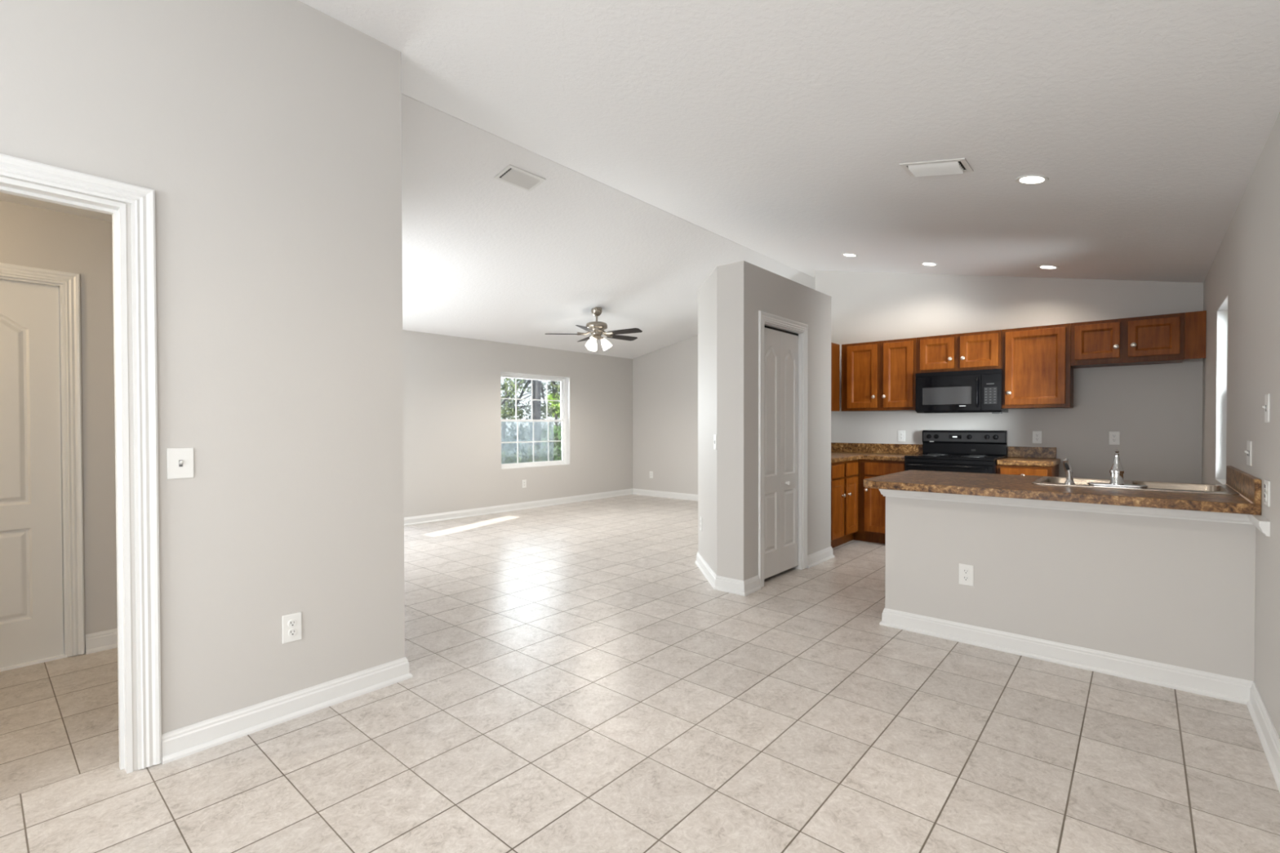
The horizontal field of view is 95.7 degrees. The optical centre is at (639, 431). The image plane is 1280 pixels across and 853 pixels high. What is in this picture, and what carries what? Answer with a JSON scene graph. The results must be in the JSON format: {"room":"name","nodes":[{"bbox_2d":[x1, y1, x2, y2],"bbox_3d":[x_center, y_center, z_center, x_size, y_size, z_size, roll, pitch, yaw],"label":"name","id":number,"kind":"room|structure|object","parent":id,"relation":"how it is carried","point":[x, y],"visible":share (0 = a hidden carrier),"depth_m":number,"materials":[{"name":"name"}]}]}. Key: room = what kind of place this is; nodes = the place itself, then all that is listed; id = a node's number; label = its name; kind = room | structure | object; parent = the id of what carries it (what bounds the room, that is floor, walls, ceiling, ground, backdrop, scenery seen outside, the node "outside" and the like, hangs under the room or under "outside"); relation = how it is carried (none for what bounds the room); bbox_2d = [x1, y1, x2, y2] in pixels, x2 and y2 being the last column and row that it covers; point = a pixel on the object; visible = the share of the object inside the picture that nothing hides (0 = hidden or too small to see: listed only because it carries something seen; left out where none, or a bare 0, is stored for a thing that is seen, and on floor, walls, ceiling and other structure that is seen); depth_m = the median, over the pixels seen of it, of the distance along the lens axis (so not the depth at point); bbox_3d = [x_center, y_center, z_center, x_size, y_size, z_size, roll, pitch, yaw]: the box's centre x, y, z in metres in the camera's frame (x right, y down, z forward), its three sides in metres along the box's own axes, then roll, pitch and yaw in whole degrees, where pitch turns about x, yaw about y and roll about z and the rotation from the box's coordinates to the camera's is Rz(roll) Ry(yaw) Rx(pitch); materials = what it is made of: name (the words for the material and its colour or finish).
{"room":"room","nodes":[
{"label":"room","id":0,"kind":"room"},
{"bbox_2d":[0,200,117,653],"bbox_3d":[-3.889,0.034,2.218,0.110,2.370,4.272,0,1,41],"label":"wall","id":1,"kind":"structure","parent":0,"point":[33,237],"depth_m":3.17,"materials":[{"name":"grey paint"}]},
{"bbox_2d":[0,279,63,667],"bbox_3d":[-3.328,0.213,2.801,0.110,1.972,0.757,0,1,41],"label":"door","id":2,"kind":"structure","parent":1,"relation":"in","point":[32,624],"depth_m":3.02,"materials":[{"name":"white wood"}]},
{"bbox_2d":[0,262,84,657],"bbox_3d":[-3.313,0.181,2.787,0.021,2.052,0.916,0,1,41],"label":"trim","id":3,"kind":"structure","parent":1,"relation":"attached to","point":[70,282],"depth_m":3.10,"materials":[{"name":"white wood"}]},
{"bbox_2d":[84,628,117,654],"bbox_3d":[-2.724,1.151,3.474,0.026,0.102,0.868,0,1,41],"label":"baseboard","id":4,"kind":"structure","parent":1,"relation":"attached to","point":[105,640],"depth_m":3.19,"materials":[{"name":"white wood"}]},
{"bbox_2d":[0,0,404,771],"bbox_3d":[-2.632,-0.311,1.203,0.114,3.080,4.386,0,1,41],"label":"wall","id":5,"kind":"structure","parent":0,"point":[266,135],"depth_m":2.35,"materials":[{"name":"grey paint"}]},
{"bbox_2d":[0,177,133,773],"bbox_3d":[-2.123,0.210,1.797,0.118,2.022,0.801,0,1,41],"label":"trim","id":6,"kind":"structure","parent":5,"relation":"attached to","point":[120,207],"depth_m":2.06,"materials":[{"name":"white wood"}]},
{"bbox_2d":[0,153,161,769],"bbox_3d":[-2.066,0.173,1.760,0.021,2.088,0.943,0,1,41],"label":"trim","id":7,"kind":"structure","parent":5,"relation":"attached to","point":[141,200],"depth_m":2.08,"materials":[{"name":"white wood"}]},
{"bbox_2d":[166,448,194,479],"bbox_3d":[-1.716,0.118,2.167,0.017,0.114,0.080,0,1,41],"label":"light switch","id":8,"kind":"object","parent":5,"relation":"attached to","point":[180,460],"visible":1,"depth_m":2.17,"materials":[{"name":"white plastic"}]},
{"bbox_2d":[161,656,413,764],"bbox_3d":[-1.923,1.156,2.908,1.303,0.102,0.962,0,1,41],"label":"baseboard","id":9,"kind":"structure","parent":5,"relation":"attached to","point":[187,740],"depth_m":2.41,"materials":[{"name":"white wood"}]},
{"bbox_2d":[282,611,302,644],"bbox_3d":[-1.475,0.832,2.459,0.010,0.118,0.074,0,1,41],"label":"outlet","id":10,"kind":"object","parent":5,"relation":"attached to","point":[291,623],"visible":1,"depth_m":2.46,"materials":[{"name":"white plastic"}]},
{"bbox_2d":[288,628,297,636],"bbox_3d":[-1.473,0.851,2.457,0.003,0.033,0.033,0,1,41],"label":"receptacle","id":11,"kind":"object","parent":10,"relation":"attached to","point":[291,632],"depth_m":2.46,"materials":[{"name":"white plastic"}]},
{"bbox_2d":[288,619,297,626],"bbox_3d":[-1.473,0.812,2.457,0.003,0.033,0.033,0,1,41],"label":"receptacle","id":12,"kind":"object","parent":10,"relation":"attached to","point":[291,623],"depth_m":2.46,"materials":[{"name":"white plastic"}]},
{"bbox_2d":[402,329,632,517],"bbox_3d":[-2.263,-0.067,7.979,0.150,2.427,6.575,0,1,41],"label":"wall","id":13,"kind":"structure","parent":0,"point":[452,391],"depth_m":8.04,"materials":[{"name":"grey paint"}]},
{"bbox_2d":[522,480,526,488],"bbox_3d":[-1.701,0.765,8.516,0.010,0.118,0.074,0,1,41],"label":"outlet","id":14,"kind":"object","parent":13,"relation":"attached to","point":[524,482],"visible":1,"depth_m":8.52,"materials":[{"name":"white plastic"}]},
{"bbox_2d":[501,372,566,468],"bbox_3d":[-1.631,-0.166,8.778,0.070,1.381,1.306,0,1,41],"label":"window","id":15,"kind":"structure","parent":13,"relation":"in","point":[562,380],"depth_m":8.91,"materials":[{"name":"white plastic"}]},
{"bbox_2d":[500,371,569,469],"bbox_3d":[-1.573,-0.165,8.728,0.083,1.383,1.308,0,1,41],"label":"trim","id":16,"kind":"structure","parent":13,"relation":"attached to","point":[567,379],"depth_m":9.21,"materials":[{"name":"white wood"}]},
{"bbox_2d":[404,488,697,525],"bbox_3d":[-0.087,1.098,7.448,3.853,0.102,4.337,0,1,41],"label":"baseboard","id":17,"kind":"structure","parent":13,"relation":"attached to","point":[420,519],"depth_m":8.67,"materials":[{"name":"white wood"}]},
{"bbox_2d":[0,494,1279,852],"bbox_3d":[-0.889,1.253,3.921,7.550,0.120,10.947,0,1,41],"label":"floor","id":18,"kind":"structure","parent":0,"point":[579,683],"depth_m":2.28,"materials":[{"name":"beige tile"}]},
{"bbox_2d":[0,653,67,671],"bbox_3d":[-3.357,1.204,2.839,0.100,0.012,0.782,0,1,41],"label":"threshold","id":19,"kind":"object","parent":18,"relation":"on","point":[60,656],"visible":0.4,"depth_m":3.01,"materials":[{"name":"white plastic"}]},
{"bbox_2d":[831,459,857,547],"bbox_3d":[1.817,0.730,5.994,0.676,0.868,0.944,0,1,41],"label":"base cabinet","id":20,"kind":"object","parent":18,"relation":"on","point":[844,474],"visible":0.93,"depth_m":5.83,"materials":[{"name":"brown wood"}]},
{"bbox_2d":[831,442,922,462],"bbox_3d":[2.151,0.217,6.040,1.114,0.154,1.457,0,1,41],"label":"countertop","id":21,"kind":"structure","parent":20,"relation":"on","point":[840,451],"depth_m":6.36,"materials":[{"name":"stone"}]},
{"bbox_2d":[853,459,905,543],"bbox_3d":[2.626,0.726,6.176,0.564,0.868,0.642,0,1,41],"label":"base cabinet","id":22,"kind":"object","parent":18,"relation":"on","point":[871,503],"visible":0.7,"depth_m":6.01,"materials":[{"name":"brown wood"}]},
{"bbox_2d":[904,430,1007,474],"bbox_3d":[3.092,0.568,5.692,0.767,1.154,0.739,0,1,41],"label":"range","id":23,"kind":"object","parent":18,"relation":"on","point":[978,451],"visible":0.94,"depth_m":5.74,"materials":[{"name":"black metal"}]},
{"bbox_2d":[948,435,961,439],"bbox_3d":[3.240,0.053,5.959,0.115,0.040,0.004,0,1,41],"label":"clock","id":24,"kind":"object","parent":23,"relation":"on","point":[950,437],"depth_m":5.96,"materials":[{"name":"black"}]},
{"bbox_2d":[904,453,1006,461],"bbox_3d":[3.091,0.247,5.687,0.767,0.025,0.621,0,1,41],"label":"cooktop","id":25,"kind":"object","parent":23,"relation":"in","point":[922,456],"depth_m":5.59,"materials":[{"name":"black ceramic"}]},
{"bbox_2d":[996,463,1058,476],"bbox_3d":[3.579,0.734,5.352,0.410,0.868,0.642,0,1,41],"label":"base cabinet","id":26,"kind":"object","parent":18,"relation":"on","point":[1053,471],"visible":0.11,"depth_m":5.14,"materials":[{"name":"brown wood"}]},
{"bbox_2d":[996,446,1060,466],"bbox_3d":[3.592,0.225,5.352,0.422,0.150,0.615,0,1,41],"label":"countertop","id":27,"kind":"structure","parent":26,"relation":"on","point":[1017,455],"depth_m":5.47,"materials":[{"name":"stone"}]},
{"bbox_2d":[0,0,1279,359],"bbox_3d":[-0.895,-1.645,3.894,7.640,0.945,10.957,0,1,41],"label":"ceiling","id":28,"kind":"structure","parent":0,"point":[782,131],"depth_m":3.11,"materials":[{"name":"white paint"}]},
{"bbox_2d":[493,164,546,191],"bbox_3d":[-0.899,-1.897,4.348,0.196,0.046,0.335,0,1,41],"label":"ceiling vent","id":29,"kind":"object","parent":28,"relation":"in","point":[511,175],"visible":1,"depth_m":4.33,"materials":[{"name":"white metal"}]},
{"bbox_2d":[545,306,642,351],"bbox_3d":[-0.521,-1.314,7.454,1.262,0.542,1.256,0,1,41],"label":"ceiling fan","id":30,"kind":"object","parent":28,"relation":"hanging from","point":[596,328],"visible":1,"depth_m":7.38,"materials":[{"name":"silver metal"}]},
{"bbox_2d":[841,253,857,257],"bbox_3d":[2.109,-1.775,5.830,0.155,0.036,0.152,-1,1,-44],"label":"recessed light","id":31,"kind":"object","parent":28,"relation":"in","point":[848,255],"visible":1,"depth_m":5.83,"materials":[{"name":"white"}]},
{"bbox_2d":[920,262,937,266],"bbox_3d":[2.837,-1.643,5.688,0.155,0.036,0.152,-1,1,-44],"label":"recessed light","id":32,"kind":"object","parent":28,"relation":"in","point":[926,264],"visible":1,"depth_m":5.68,"materials":[{"name":"white"}]},
{"bbox_2d":[899,158,973,177],"bbox_3d":[1.642,-1.460,3.215,0.329,0.080,0.200,0,1,41],"label":"ceiling vent","id":33,"kind":"object","parent":28,"relation":"in","point":[959,166],"visible":1,"depth_m":3.19,"materials":[{"name":"white metal"}]},
{"bbox_2d":[1015,174,1048,185],"bbox_3d":[2.150,-1.381,3.180,0.155,0.036,0.152,-1,1,-44],"label":"recessed light","id":34,"kind":"object","parent":28,"relation":"in","point":[1030,180],"visible":1,"depth_m":3.18,"materials":[{"name":"white plastic"}]},
{"bbox_2d":[1037,265,1058,269],"bbox_3d":[3.576,-1.440,5.080,0.155,0.036,0.152,-1,1,-44],"label":"recessed light","id":35,"kind":"object","parent":28,"relation":"in","point":[1043,267],"visible":1,"depth_m":5.08,"materials":[{"name":"white"}]},
{"bbox_2d":[632,334,697,494],"bbox_3d":[1.402,-0.462,9.079,3.952,3.179,0.110,0,1,41],"label":"wall","id":36,"kind":"structure","parent":0,"point":[665,379],"depth_m":9.83,"materials":[{"name":"grey paint"}]},
{"bbox_2d":[649,471,653,478],"bbox_3d":[0.194,0.747,10.060,0.074,0.118,0.010,0,1,41],"label":"outlet","id":37,"kind":"object","parent":36,"relation":"attached to","point":[651,472],"visible":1,"depth_m":10.05,"materials":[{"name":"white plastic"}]},
{"bbox_2d":[697,260,831,580],"bbox_3d":[1.435,-0.043,5.616,0.812,2.423,3.030,0,1,41],"label":"wall","id":38,"kind":"structure","parent":0,"point":[730,301],"depth_m":4.37,"materials":[{"name":"grey paint"}]},
{"bbox_2d":[699,516,702,531],"bbox_3d":[0.527,0.798,5.026,0.010,0.118,0.074,0,1,-4],"label":"outlet","id":39,"kind":"object","parent":38,"relation":"attached to","point":[700,517],"visible":1,"depth_m":5.01,"materials":[{"name":"white plastic"}]},
{"bbox_2d":[713,434,716,449],"bbox_3d":[0.566,0.080,4.409,0.017,0.114,0.080,0,1,-4],"label":"light switch","id":40,"kind":"object","parent":38,"relation":"attached to","point":[714,435],"visible":1,"depth_m":4.40,"materials":[{"name":"white plastic"}]},
{"bbox_2d":[694,551,761,595],"bbox_3d":[0.707,1.127,4.941,0.437,0.102,1.516,0,1,1],"label":"baseboard","id":41,"kind":"structure","parent":38,"relation":"attached to","point":[743,588],"depth_m":4.32,"materials":[{"name":"white wood"}]},
{"bbox_2d":[764,324,798,579],"bbox_3d":[1.141,0.159,4.697,0.067,1.974,0.650,0,1,41],"label":"door","id":42,"kind":"structure","parent":38,"relation":"in","point":[780,346],"depth_m":4.70,"materials":[{"name":"white wood"}]},
{"bbox_2d":[758,311,808,587],"bbox_3d":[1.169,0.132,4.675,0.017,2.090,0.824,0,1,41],"label":"trim","id":43,"kind":"structure","parent":38,"relation":"attached to","point":[763,317],"depth_m":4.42,"materials":[{"name":"white wood"}]},
{"bbox_2d":[807,546,834,568],"bbox_3d":[1.595,1.122,5.233,0.106,0.102,0.556,0,1,41],"label":"baseboard","id":44,"kind":"structure","parent":38,"relation":"attached to","point":[821,556],"depth_m":5.19,"materials":[{"name":"white wood"}]},
{"bbox_2d":[831,342,839,411],"bbox_3d":[1.763,-0.596,6.148,0.376,0.744,1.132,0,1,41],"label":"upper cabinet","id":45,"kind":"object","parent":38,"relation":"attached to","point":[835,348],"visible":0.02,"depth_m":6.40,"materials":[{"name":"brown wood"}]},
{"bbox_2d":[814,270,1203,483],"bbox_3d":[3.470,-0.404,5.929,3.478,3.130,0.110,0,1,41],"label":"wall","id":46,"kind":"structure","parent":0,"point":[1156,410],"depth_m":5.45,"materials":[{"name":"grey paint"}]},
{"bbox_2d":[831,442,922,453],"bbox_3d":[2.151,0.194,6.040,1.114,0.108,1.457,0,1,41],"label":"backsplash","id":47,"kind":"structure","parent":46,"relation":"attached to","point":[835,446],"depth_m":6.52,"materials":[{"name":"stone"}]},
{"bbox_2d":[841,337,916,411],"bbox_3d":[2.634,-0.600,6.325,0.781,0.744,0.377,0,1,41],"label":"upper cabinet","id":48,"kind":"object","parent":46,"relation":"attached to","point":[877,375],"visible":0.97,"depth_m":6.21,"materials":[{"name":"brown wood"}]},
{"bbox_2d":[897,431,905,441],"bbox_3d":[2.874,0.048,6.371,0.074,0.118,0.010,0,1,41],"label":"outlet","id":49,"kind":"object","parent":46,"relation":"attached to","point":[901,434],"visible":1,"depth_m":6.37,"materials":[{"name":"white plastic"}]},
{"bbox_2d":[915,329,1001,373],"bbox_3d":[3.214,-0.782,5.822,0.749,0.370,0.377,0,1,41],"label":"upper cabinet","id":50,"kind":"object","parent":46,"relation":"attached to","point":[980,350],"visible":0.99,"depth_m":5.70,"materials":[{"name":"brown wood"}]},
{"bbox_2d":[915,368,1008,413],"bbox_3d":[3.204,-0.385,5.791,0.750,0.417,0.438,0,1,41],"label":"microwave","id":51,"kind":"object","parent":50,"relation":"attached to","point":[974,391],"visible":0.98,"depth_m":5.63,"materials":[{"name":"black plastic"}]},
{"bbox_2d":[1008,446,1056,458],"bbox_3d":[3.774,0.199,5.587,0.388,0.104,0.020,0,1,41],"label":"backsplash","id":52,"kind":"structure","parent":46,"relation":"attached to","point":[1013,451],"depth_m":5.58,"materials":[{"name":"stone"}]},
{"bbox_2d":[1000,323,1073,408],"bbox_3d":[3.699,-0.591,5.406,0.527,0.743,0.377,0,1,41],"label":"upper cabinet","id":53,"kind":"object","parent":46,"relation":"attached to","point":[1037,372],"visible":0.96,"depth_m":5.28,"materials":[{"name":"brown wood"}]},
{"bbox_2d":[1032,431,1041,443],"bbox_3d":[3.811,0.054,5.562,0.074,0.118,0.010,0,1,41],"label":"outlet","id":54,"kind":"object","parent":46,"relation":"attached to","point":[1037,435],"visible":1,"depth_m":5.56,"materials":[{"name":"white plastic"}]},
{"bbox_2d":[1108,431,1119,444],"bbox_3d":[4.244,0.058,5.187,0.074,0.118,0.010,0,1,41],"label":"outlet","id":55,"kind":"object","parent":46,"relation":"attached to","point":[1114,437],"visible":1,"depth_m":5.18,"materials":[{"name":"white plastic"}]},
{"bbox_2d":[1070,311,1206,368],"bbox_3d":[4.224,-0.770,4.950,0.859,0.377,0.377,0,1,41],"label":"upper cabinet","id":56,"kind":"object","parent":46,"relation":"attached to","point":[1155,339],"depth_m":4.82,"materials":[{"name":"brown wood"}]},
{"bbox_2d":[884,496,1256,681],"bbox_3d":[2.150,0.771,3.111,1.576,0.853,0.114,0,1,41],"label":"wall","id":57,"kind":"structure","parent":0,"point":[1181,593],"depth_m":2.94,"materials":[{"name":"grey paint"}]},
{"bbox_2d":[959,563,973,586],"bbox_3d":[1.850,0.812,3.288,0.074,0.118,0.010,0,1,41],"label":"outlet","id":58,"kind":"object","parent":57,"relation":"attached to","point":[966,571],"visible":1,"depth_m":3.28,"materials":[{"name":"white plastic"}]},
{"bbox_2d":[962,575,968,581],"bbox_3d":[1.848,0.832,3.287,0.033,0.033,0.003,0,1,41],"label":"receptacle","id":59,"kind":"object","parent":58,"relation":"attached to","point":[965,578],"depth_m":3.29,"materials":[{"name":"white plastic"}]},
{"bbox_2d":[962,568,968,574],"bbox_3d":[1.848,0.792,3.286,0.033,0.033,0.003,0,1,41],"label":"receptacle","id":60,"kind":"object","parent":58,"relation":"attached to","point":[965,571],"depth_m":3.29,"materials":[{"name":"white plastic"}]},
{"bbox_2d":[863,465,1261,515],"bbox_3d":[2.323,0.266,3.392,1.686,0.150,1.075,0,1,41],"label":"countertop","id":61,"kind":"structure","parent":57,"relation":"on","point":[1006,486],"depth_m":2.97,"materials":[{"name":"stone"}]},
{"bbox_2d":[1087,449,1147,488],"bbox_3d":[2.625,0.193,3.186,0.250,0.196,0.243,0,1,41],"label":"faucet","id":62,"kind":"object","parent":61,"relation":"on","point":[1117,471],"visible":1,"depth_m":3.10,"materials":[{"name":"silver metal"}]},
{"bbox_2d":[1031,476,1239,495],"bbox_3d":[2.714,0.383,3.231,0.830,0.184,0.560,0,1,41],"label":"sink","id":63,"kind":"object","parent":61,"relation":"in","point":[1056,481],"visible":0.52,"depth_m":3.25,"materials":[{"name":"silver metal"}]},
{"bbox_2d":[1062,457,1075,484],"bbox_3d":[2.399,0.220,3.242,0.055,0.143,0.050,0,1,41],"label":"sprayer","id":64,"kind":"object","parent":63,"relation":"on","point":[1068,468],"visible":1,"depth_m":3.23,"materials":[{"name":"silver metal"}]},
{"bbox_2d":[879,488,1270,536],"bbox_3d":[2.020,0.375,2.980,1.636,0.058,0.360,1,1,45],"label":"trim","id":65,"kind":"structure","parent":57,"relation":"attached to","point":[1260,522],"depth_m":2.89,"materials":[{"name":"white wood"}]},
{"bbox_2d":[1201,112,1279,738],"bbox_3d":[1.597,0.016,1.135,0.160,2.412,9.804,0,1,41],"label":"wall","id":66,"kind":"structure","parent":0,"point":[1245,268],"depth_m":2.56,"materials":[{"name":"grey paint"}]},
{"bbox_2d":[879,608,1279,792],"bbox_3d":[1.097,1.163,1.915,1.602,0.102,3.308,0,1,41],"label":"baseboard","id":67,"kind":"structure","parent":66,"relation":"attached to","point":[1232,689],"depth_m":2.86,"materials":[{"name":"white wood"}]},
{"bbox_2d":[1215,296,1227,484],"bbox_3d":[3.742,-0.244,3.662,0.097,1.144,0.654,0,1,41],"label":"window","id":68,"kind":"structure","parent":66,"relation":"attached to","point":[1222,313],"depth_m":3.92,"materials":[{"name":"white wood"}]},
{"bbox_2d":[1226,465,1261,504],"bbox_3d":[2.954,0.249,2.848,0.020,0.106,1.073,0,1,41],"label":"backsplash","id":69,"kind":"structure","parent":66,"relation":"attached to","point":[1249,486],"depth_m":2.68,"materials":[{"name":"stone"}]},
{"bbox_2d":[1244,440,1252,466],"bbox_3d":[2.836,0.100,2.705,0.017,0.114,0.118,0,1,41],"label":"light switch","id":70,"kind":"object","parent":66,"relation":"attached to","point":[1249,443],"visible":1,"depth_m":2.68,"materials":[{"name":"white plastic"}]},
{"bbox_2d":[1262,393,1270,422],"bbox_3d":[2.512,-0.094,2.329,0.017,0.114,0.080,0,1,41],"label":"light switch","id":71,"kind":"object","parent":66,"relation":"attached to","point":[1267,397],"visible":1,"depth_m":2.31,"materials":[{"name":"white plastic"}]},
{"bbox_2d":[1263,479,1270,506],"bbox_3d":[2.502,0.244,2.315,0.010,0.100,0.105,0,1,41],"label":"outlet","id":72,"kind":"object","parent":66,"relation":"attached to","point":[1267,483],"visible":1,"depth_m":2.29,"materials":[{"name":"white plastic"}]},
{"label":"outside","id":73,"kind":"structure","parent":0,"visible":0},
{"bbox_2d":[502,435,561,462],"bbox_3d":[-11.488,1.186,45.618,62.996,0.250,66.000,0,1,41],"label":"lawn","id":74,"kind":"structure","parent":73,"point":[505,450],"depth_m":34.26,"materials":[{"name":"green plant"}]},
{"bbox_2d":[501,445,555,463],"bbox_3d":[-2.850,0.806,13.660,1.119,0.970,2.548,0,1,41],"label":"shrub","id":75,"kind":"object","parent":74,"relation":"on","point":[539,455],"visible":0.16,"depth_m":13.79,"materials":[{"name":"green plant"}]},
{"bbox_2d":[501,377,560,462],"bbox_3d":[-3.017,-1.236,14.838,1.859,5.433,3.746,0,1,41],"label":"tree","id":76,"kind":"object","parent":74,"relation":"on","point":[537,387],"visible":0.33,"depth_m":15.19,"materials":[{"name":"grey plant"}]},
{"bbox_2d":[501,377,560,462],"bbox_3d":[-4.008,-0.626,20.732,1.343,4.062,4.552,0,1,41],"label":"tree","id":77,"kind":"object","parent":74,"relation":"on","point":[504,424],"visible":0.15,"depth_m":20.34,"materials":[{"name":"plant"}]},
{"bbox_2d":[501,417,561,453],"bbox_3d":[-5.364,0.133,27.627,2.432,1.917,8.929,0,1,41],"label":"fence","id":78,"kind":"object","parent":74,"relation":"on","point":[524,436],"visible":0.22,"depth_m":26.92,"materials":[{"name":"grey wood"}]},
{"bbox_2d":[539,425,561,461],"bbox_3d":[-1.734,0.591,12.774,0.971,1.476,1.157,0,1,41],"label":"shrub","id":79,"kind":"object","parent":74,"relation":"on","point":[557,433],"visible":0.3,"depth_m":12.57,"materials":[{"name":"green plant"}]},
{"bbox_2d":[547,393,561,454],"bbox_3d":[-2.656,0.089,18.379,0.643,2.671,0.808,0,1,41],"label":"tree","id":80,"kind":"object","parent":74,"relation":"on","point":[557,404],"visible":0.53,"depth_m":18.25,"materials":[{"name":"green plant"}]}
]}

